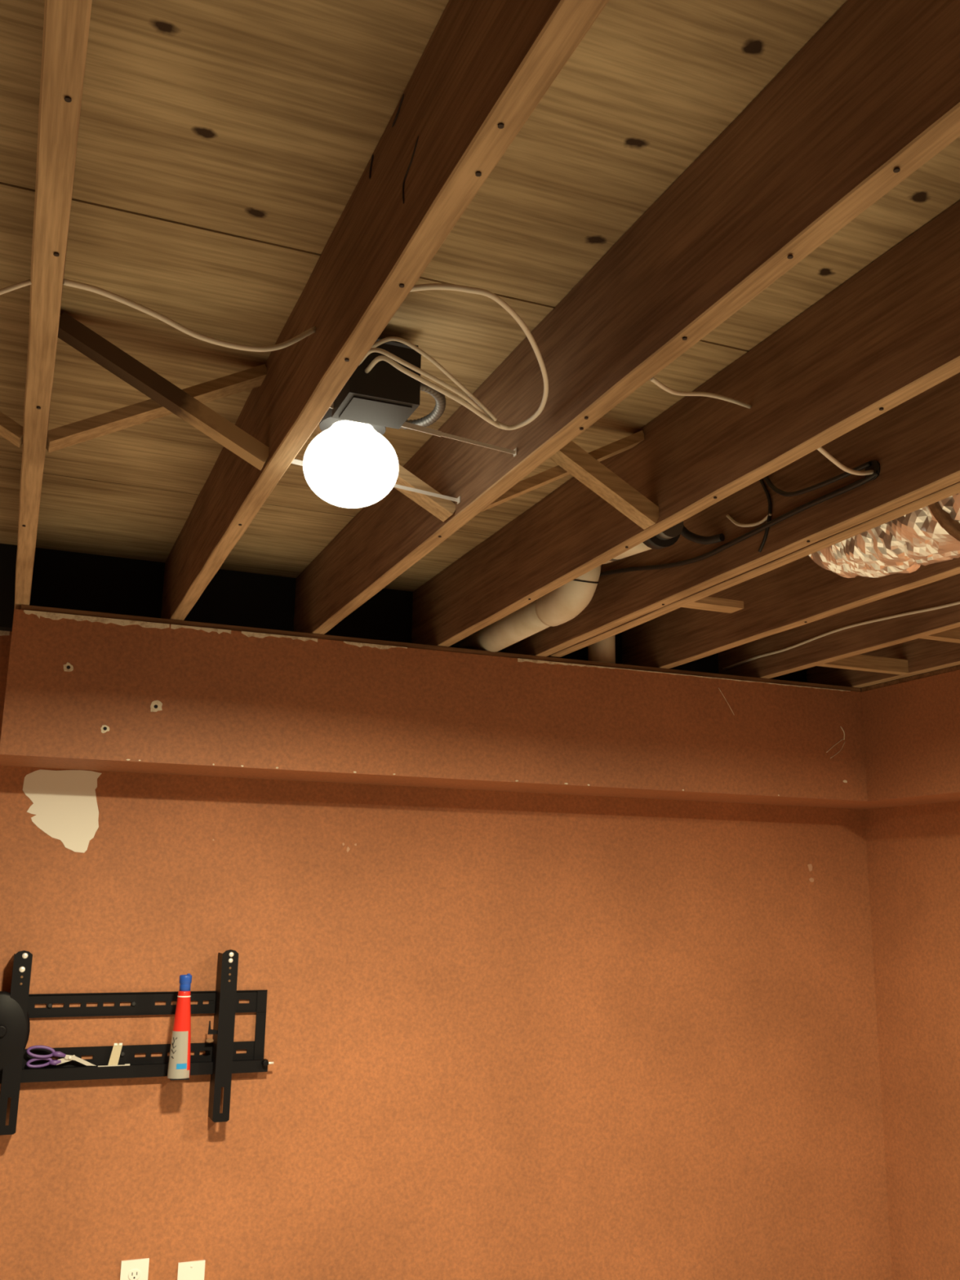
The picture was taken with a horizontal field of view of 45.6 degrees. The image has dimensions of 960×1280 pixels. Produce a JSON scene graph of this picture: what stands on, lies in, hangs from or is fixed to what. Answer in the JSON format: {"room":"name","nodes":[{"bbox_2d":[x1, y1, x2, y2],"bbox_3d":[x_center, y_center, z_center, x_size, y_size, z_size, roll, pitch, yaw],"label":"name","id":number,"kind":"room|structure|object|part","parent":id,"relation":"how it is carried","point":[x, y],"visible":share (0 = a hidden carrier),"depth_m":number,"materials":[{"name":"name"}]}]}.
{"room":"basement","nodes":[
{"label":"basement","id":0,"kind":"room"},
{"bbox_2d":[0,630,892,1279],"bbox_3d":[-1.005,1.083,3.275,5.560,2.186,0.014,6,-14,-22],"label":"wall","id":1,"kind":"structure","parent":0,"point":[508,1035],"depth_m":3.61,"materials":[{"name":"paint"}]},
{"bbox_2d":[120,1257,149,1279],"bbox_3d":[-0.952,1.768,3.138,0.074,0.117,0.008,6,-14,-22],"label":"cover plate","id":2,"kind":"object","parent":1,"relation":"attached to","point":[131,1269],"visible":1,"depth_m":3.14,"materials":[{"name":"white plastic"}]},
{"bbox_2d":[128,1268,140,1279],"bbox_3d":[-0.951,1.747,3.140,0.033,0.029,0.002,6,-14,-22],"label":"receptacle","id":3,"kind":"object","parent":2,"relation":"attached to","point":[133,1273],"depth_m":3.14,"materials":[{"name":"white plastic"}]},
{"bbox_2d":[0,949,273,1135],"bbox_3d":[-1.128,1.096,3.136,1.152,0.472,0.142,6,-14,-22],"label":"mount","id":4,"kind":"object","parent":1,"relation":"attached to","point":[220,1060],"depth_m":3.24,"materials":[{"name":"black metal"}]},
{"bbox_3d":[-1.286,1.050,3.061,0.032,0.032,0.010,6,-14,-22],"label":"pivot knob","id":5,"kind":"part","parent":4,"relation":"part of","materials":[{"name":"black plastic"}]},
{"bbox_3d":[-1.299,1.054,3.070,0.164,0.209,0.020,6,-14,-22],"label":"tilt plate","id":6,"kind":"part","parent":4,"relation":"part of","materials":[{"name":"black metal"}]},
{"bbox_3d":[-1.266,1.088,3.108,0.047,0.472,0.072,6,-14,-22],"label":"arm","id":7,"kind":"part","parent":4,"relation":"part of","materials":[{"name":"black metal"}]},
{"bbox_2d":[26,1044,96,1067],"bbox_3d":[-1.158,1.151,3.161,0.187,0.060,0.021,6,-14,-22],"label":"scissors","id":8,"kind":"object","parent":4,"relation":"on","point":[67,1058],"visible":1,"depth_m":3.15,"materials":[{"name":"purple plastic"}]},
{"bbox_3d":[-1.201,1.163,3.144,0.090,0.029,0.014,6,-14,-22],"label":"handle","id":9,"kind":"part","parent":8,"relation":"part of","materials":[{"name":"purple plastic"}]},
{"bbox_3d":[-1.195,1.134,3.145,0.104,0.034,0.014,6,-14,-22],"label":"handle","id":10,"kind":"part","parent":8,"relation":"part of","materials":[{"name":"purple plastic"}]},
{"bbox_3d":[-1.148,1.164,3.165,0.050,0.025,0.003,6,-14,-22],"label":"blade","id":11,"kind":"part","parent":8,"relation":"part of","materials":[{"name":"silver metal"}]},
{"bbox_3d":[-1.113,1.168,3.175,0.090,0.034,0.003,6,-14,-22],"label":"blade","id":12,"kind":"part","parent":8,"relation":"part of","materials":[{"name":"silver metal"}]},
{"bbox_3d":[-1.027,1.193,3.202,0.086,0.004,0.007,6,-14,-22],"label":"metal strip","id":13,"kind":"part","parent":4,"relation":"part of","materials":[{"name":"metal"}]},
{"bbox_2d":[107,1043,122,1065],"bbox_3d":[-1.028,1.167,3.215,0.035,0.060,0.008,6,-14,-22],"label":"clip","id":14,"kind":"object","parent":4,"relation":"on","point":[116,1051],"visible":1,"depth_m":3.21,"materials":[{"name":"beige"}]},
{"bbox_3d":[-1.156,1.176,3.167,1.138,0.084,0.034,6,-14,-22],"label":"rail","id":15,"kind":"part","parent":4,"relation":"part of","materials":[{"name":"black metal"}]},
{"bbox_3d":[-1.161,1.026,3.208,1.130,0.063,0.013,6,-14,-22],"label":"rail","id":16,"kind":"part","parent":4,"relation":"part of","materials":[{"name":"black metal"}]},
{"bbox_2d":[167,973,191,1079],"bbox_3d":[-0.839,1.084,3.213,0.062,0.279,0.052,6,-14,-22],"label":"tube","id":17,"kind":"object","parent":4,"relation":"on","point":[179,1065],"visible":1,"depth_m":3.19,"materials":[{"name":"red plastic"}]},
{"bbox_3d":[-0.745,1.142,3.316,0.047,0.472,0.072,6,-14,-22],"label":"arm","id":18,"kind":"part","parent":4,"relation":"part of","materials":[{"name":"black metal"}]},
{"bbox_3d":[-0.653,1.144,3.397,0.029,0.196,0.010,6,-14,-22],"label":"plate","id":19,"kind":"part","parent":4,"relation":"part of","materials":[{"name":"black metal"}]},
{"bbox_2d":[177,1259,205,1279],"bbox_3d":[-0.808,1.802,3.188,0.074,0.117,0.014,6,-14,-22],"label":"cover plate","id":20,"kind":"object","parent":1,"relation":"attached to","point":[189,1270],"visible":1,"depth_m":3.20,"materials":[{"name":"white plastic"}]},
{"bbox_2d":[0,543,868,690],"bbox_3d":[-0.988,-0.106,3.541,5.560,0.248,0.110,6,-14,-22],"label":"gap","id":21,"kind":"structure","parent":1,"relation":"attached to","point":[64,580],"depth_m":3.53,"materials":[{"name":"black"}]},
{"bbox_2d":[0,604,919,809],"bbox_3d":[0.116,0.278,3.743,3.096,0.407,0.312,6,-14,-22],"label":"soffit","id":22,"kind":"structure","parent":1,"relation":"attached to","point":[90,691],"depth_m":3.45,"materials":[{"name":"paint"}]},
{"bbox_2d":[587,635,615,663],"bbox_3d":[0.408,0.168,3.819,0.091,0.617,0.091,6,-14,-22],"label":"stack","id":23,"kind":"object","parent":22,"relation":"on","point":[603,651],"visible":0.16,"depth_m":3.81,"materials":[{"name":"plastic"}]},
{"bbox_2d":[0,0,959,591],"bbox_3d":[0.078,-0.801,1.042,5.560,0.050,5.710,6,-14,-22],"label":"ceiling","id":24,"kind":"structure","parent":0,"point":[222,146],"depth_m":1.68,"materials":[{"name":"brown wood"}]},
{"bbox_2d":[14,0,92,609],"bbox_3d":[-0.291,-0.699,0.861,0.040,0.237,5.493,6,-14,-22],"label":"joist","id":25,"kind":"object","parent":24,"relation":"attached to","point":[66,23],"visible":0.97,"depth_m":1.33,"materials":[{"name":"brown wood"}]},
{"bbox_2d":[0,411,22,448],"bbox_3d":[-0.963,-0.467,1.939,0.377,0.219,0.050,6,-14,-22],"label":"strut","id":26,"kind":"object","parent":25,"relation":"attached to","point":[11,430],"visible":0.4,"depth_m":1.96,"materials":[{"name":"brown wood"}]},
{"bbox_2d":[0,279,31,294],"bbox_3d":[-0.742,-0.461,1.381,0.371,0.075,0.006,6,-14,-22],"label":"cable","id":27,"kind":"object","parent":25,"relation":"attached to","point":[27,282],"visible":1,"depth_m":1.44,"materials":[{"name":"white plastic"}]},
{"bbox_2d":[45,364,266,453],"bbox_3d":[-0.587,-0.427,2.092,0.382,0.219,0.055,6,-14,-22],"label":"strut","id":28,"kind":"object","parent":25,"relation":"attached to","point":[70,434],"visible":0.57,"depth_m":2.06,"materials":[{"name":"brown wood"}]},
{"bbox_2d":[62,278,315,351],"bbox_3d":[-0.400,-0.474,1.633,0.019,0.104,0.416,-11,-17,42],"label":"cable","id":29,"kind":"object","parent":25,"relation":"attached to","point":[68,282],"visible":0.99,"depth_m":1.60,"materials":[{"name":"white plastic"}]},
{"bbox_3d":[-0.554,-0.270,3.388,2.437,0.018,0.775,6,-14,-22],"label":"plywood panel","id":30,"kind":"part","parent":24,"relation":"part of","materials":[{"name":"brown wood"}]},
{"bbox_3d":[-0.793,-0.530,2.238,2.437,0.018,1.215,6,-14,-22],"label":"plywood panel","id":31,"kind":"part","parent":24,"relation":"part of","materials":[{"name":"brown wood"}]},
{"bbox_2d":[160,0,608,620],"bbox_3d":[0.089,-0.659,1.012,0.040,0.237,5.493,6,-14,-22],"label":"joist","id":32,"kind":"object","parent":24,"relation":"attached to","point":[485,66],"visible":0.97,"depth_m":1.45,"materials":[{"name":"brown wood"}]},
{"bbox_2d":[57,311,269,470],"bbox_3d":[-0.562,-0.440,2.033,0.388,0.228,0.041,5,-13,-19],"label":"strut","id":33,"kind":"object","parent":32,"relation":"attached to","point":[73,332],"visible":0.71,"depth_m":2.02,"materials":[{"name":"brown wood"}]},
{"bbox_2d":[291,337,516,508],"bbox_3d":[-0.142,-0.376,2.078,0.371,0.280,0.386,6,-14,-22],"label":"light fixture","id":34,"kind":"object","parent":32,"relation":"attached to","point":[350,464],"visible":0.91,"depth_m":1.98,"materials":[{"name":"white"}]},
{"bbox_3d":[-0.232,-0.321,2.060,0.172,0.162,0.172,6,-14,-22],"label":"bulb","id":35,"kind":"part","parent":34,"relation":"part of","materials":[{"name":"white glass"}]},
{"bbox_3d":[-0.236,-0.510,2.122,0.170,0.003,0.245,6,-14,-22],"label":"mounting plate","id":36,"kind":"part","parent":34,"relation":"part of","materials":[{"name":"grey"}]},
{"bbox_2d":[358,283,548,430],"bbox_3d":[-0.010,-0.452,1.720,0.345,0.095,0.418,6,-14,-22],"label":"cable","id":37,"kind":"object","parent":32,"relation":"attached to","point":[476,406],"visible":0.95,"depth_m":1.79,"materials":[{"name":"white plastic"}]},
{"bbox_3d":[0.290,-0.706,1.382,2.437,0.018,1.215,6,-14,-22],"label":"plywood panel","id":38,"kind":"part","parent":24,"relation":"part of","materials":[{"name":"brown wood"}]},
{"bbox_2d":[453,564,600,652],"bbox_3d":[0.119,-0.112,3.436,0.103,0.241,0.920,6,-14,-22],"label":"drain pipe","id":39,"kind":"object","parent":24,"relation":"attached to","point":[560,606],"visible":0.51,"depth_m":3.22,"materials":[{"name":"plastic"}]},
{"bbox_2d":[293,0,959,634],"bbox_3d":[0.469,-0.620,1.163,0.040,0.237,5.493,6,-14,-22],"label":"joist","id":40,"kind":"object","parent":24,"relation":"attached to","point":[873,95],"visible":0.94,"depth_m":1.52,"materials":[{"name":"brown wood"}]},
{"bbox_2d":[314,423,455,521],"bbox_3d":[-0.232,-0.375,2.302,0.383,0.220,0.055,6,-14,-22],"label":"strut","id":41,"kind":"object","parent":40,"relation":"attached to","point":[442,508],"visible":0.36,"depth_m":2.32,"materials":[{"name":"brown wood"}]},
{"bbox_2d":[648,377,751,408],"bbox_3d":[0.366,-0.406,1.893,0.024,0.129,0.439,-7,-15,32],"label":"cable","id":42,"kind":"object","parent":40,"relation":"attached to","point":[653,380],"visible":1,"depth_m":1.89,"materials":[{"name":"white plastic"}]},
{"bbox_2d":[603,520,683,564],"bbox_3d":[0.379,-0.283,2.802,0.099,0.185,0.342,6,-14,-22],"label":"branch","id":43,"kind":"object","parent":24,"relation":"hanging from","point":[669,536],"visible":0.35,"depth_m":2.67,"materials":[{"name":"plastic"}]},
{"bbox_2d":[411,200,959,646],"bbox_3d":[0.836,-0.582,1.310,0.040,0.237,5.493,6,-14,-22],"label":"joist","id":44,"kind":"object","parent":24,"relation":"attached to","point":[889,334],"visible":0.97,"depth_m":2.07,"materials":[{"name":"brown wood"}]},
{"bbox_2d":[480,430,644,511],"bbox_3d":[0.174,-0.353,2.374,0.369,0.218,0.050,6,-14,-22],"label":"strut","id":45,"kind":"object","parent":44,"relation":"attached to","point":[554,473],"visible":0.64,"depth_m":2.34,"materials":[{"name":"brown wood"}]},
{"bbox_2d":[549,440,658,529],"bbox_3d":[0.195,-0.364,2.324,0.377,0.232,0.046,6,-14,-22],"label":"strut","id":46,"kind":"object","parent":44,"relation":"attached to","point":[571,458],"visible":0.64,"depth_m":2.33,"materials":[{"name":"brown wood"}]},
{"bbox_2d":[503,372,959,656],"bbox_3d":[1.145,-0.550,1.433,0.040,0.237,5.493,6,-14,-22],"label":"joist","id":47,"kind":"object","parent":24,"relation":"attached to","point":[915,443],"visible":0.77,"depth_m":2.48,"materials":[{"name":"brown wood"}]},
{"bbox_2d":[680,524,724,544],"bbox_3d":[0.528,-0.274,2.759,0.132,0.102,0.051,-6,-14,29],"label":"hose","id":48,"kind":"object","parent":47,"relation":"attached to","point":[688,535],"visible":0.65,"depth_m":2.75,"materials":[{"name":"black rubber"}]},
{"bbox_2d":[600,470,879,576],"bbox_3d":[0.533,-0.248,2.828,0.018,0.122,1.292,6,-14,-22],"label":"cable","id":49,"kind":"object","parent":47,"relation":"attached to","point":[867,478],"visible":0.91,"depth_m":2.58,"materials":[{"name":"black plastic"}]},
{"bbox_2d":[725,513,772,527],"bbox_3d":[0.615,-0.282,2.624,0.013,0.064,0.168,6,-14,-22],"label":"cable","id":50,"kind":"object","parent":47,"relation":"attached to","point":[727,516],"visible":1,"depth_m":2.61,"materials":[{"name":"white plastic"}]},
{"bbox_2d":[758,478,771,552],"bbox_3d":[0.639,-0.304,2.580,0.008,0.210,0.067,5,-13,-18],"label":"cable","id":51,"kind":"object","parent":47,"relation":"attached to","point":[769,500],"visible":0.83,"depth_m":2.56,"materials":[{"name":"black plastic"}]},
{"bbox_2d":[764,461,871,496],"bbox_3d":[0.699,-0.363,2.418,0.028,0.115,0.350,6,-14,-22],"label":"cable","id":52,"kind":"object","parent":47,"relation":"hanging from","point":[868,464],"visible":0.89,"depth_m":2.38,"materials":[{"name":"black plastic"}]},
{"bbox_2d":[817,447,874,475],"bbox_3d":[0.676,-0.332,2.102,0.010,0.076,0.356,-8,-15,33],"label":"cable","id":53,"kind":"object","parent":47,"relation":"attached to","point":[821,450],"visible":0.98,"depth_m":2.06,"materials":[{"name":"white plastic"}]},
{"bbox_2d":[864,460,880,480],"bbox_3d":[0.774,-0.335,2.252,0.004,0.040,0.040,6,-14,-22],"label":"cable grommet","id":54,"kind":"object","parent":47,"relation":"attached to","point":[875,465],"visible":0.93,"depth_m":2.24,"materials":[{"name":"black"}]},
{"bbox_2d":[546,481,959,657],"bbox_3d":[1.194,-0.548,1.453,0.040,0.231,5.493,6,-14,-22],"label":"joist","id":55,"kind":"object","parent":24,"relation":"attached to","point":[953,489],"visible":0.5,"depth_m":2.62,"materials":[{"name":"brown wood"}]},
{"bbox_2d":[681,596,743,613],"bbox_3d":[0.619,-0.097,3.069,0.174,0.020,0.060,6,-14,-22],"label":"cleat","id":56,"kind":"object","parent":55,"relation":"attached to","point":[708,603],"visible":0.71,"depth_m":3.06,"materials":[{"name":"brown wood"}]},
{"bbox_2d":[622,555,959,668],"bbox_3d":[1.567,-0.507,1.601,0.040,0.237,5.493,6,-14,-22],"label":"joist","id":57,"kind":"object","parent":24,"relation":"attached to","point":[800,592],"visible":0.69,"depth_m":3.32,"materials":[{"name":"brown wood"}]},
{"bbox_2d":[718,573,959,679],"bbox_3d":[1.943,-0.469,1.750,0.040,0.234,5.493,6,-14,-22],"label":"joist","id":58,"kind":"object","parent":24,"relation":"attached to","point":[864,638],"visible":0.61,"depth_m":3.55,"materials":[{"name":"brown wood"}]},
{"bbox_2d":[722,600,959,670],"bbox_3d":[1.302,-0.103,3.203,0.008,0.042,2.160,6,-14,-22],"label":"cable","id":59,"kind":"object","parent":58,"relation":"attached to","point":[956,602],"visible":1,"depth_m":3.57,"materials":[{"name":"white plastic"}]},
{"bbox_2d":[817,654,908,675],"bbox_3d":[1.278,0.076,3.818,0.359,0.045,0.038,6,-14,-22],"label":"wooden block","id":60,"kind":"object","parent":58,"relation":"attached to","point":[858,662],"visible":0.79,"depth_m":3.81,"materials":[{"name":"brown wood"}]},
{"bbox_2d":[805,638,959,688],"bbox_3d":[2.310,-0.431,1.897,0.040,0.234,5.493,6,-14,-22],"label":"joist","id":61,"kind":"object","parent":24,"relation":"attached to","point":[922,655],"visible":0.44,"depth_m":3.91,"materials":[{"name":"brown wood"}]},
{"bbox_2d":[920,626,959,643],"bbox_3d":[1.438,-0.026,3.443,0.359,0.060,0.038,6,-14,-22],"label":"wooden block","id":62,"kind":"object","parent":61,"relation":"attached to","point":[953,635],"visible":0.25,"depth_m":3.41,"materials":[{"name":"brown wood"}]},
{"bbox_2d":[808,492,959,577],"bbox_3d":[1.103,-0.368,2.183,0.275,0.272,1.467,6,-14,-22],"label":"duct","id":63,"kind":"object","parent":24,"relation":"hanging from","point":[930,534],"visible":0.23,"depth_m":2.47,"materials":[{"name":"silver metal"}]},
{"bbox_2d":[864,800,959,1279],"bbox_3d":[2.555,0.783,1.706,0.012,2.186,5.650,6,-14,-22],"label":"wall","id":64,"kind":"structure","parent":0,"point":[913,851],"depth_m":4.04,"materials":[{"name":"paint"}]},
{"bbox_2d":[861,665,959,804],"bbox_3d":[2.484,-0.130,1.766,0.250,0.407,5.253,6,-14,-22],"label":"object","id":65,"kind":"structure","parent":64,"relation":"attached to","point":[911,724],"depth_m":3.87,"materials":[{"name":"paint"}]},
{"bbox_2d":[868,664,959,686],"bbox_3d":[2.609,-0.408,1.960,0.048,0.248,5.600,6,-14,-22],"label":"trim","id":66,"kind":"structure","parent":64,"relation":"attached to","point":[959,664],"depth_m":4.25,"materials":[{"name":"black"}]}
]}

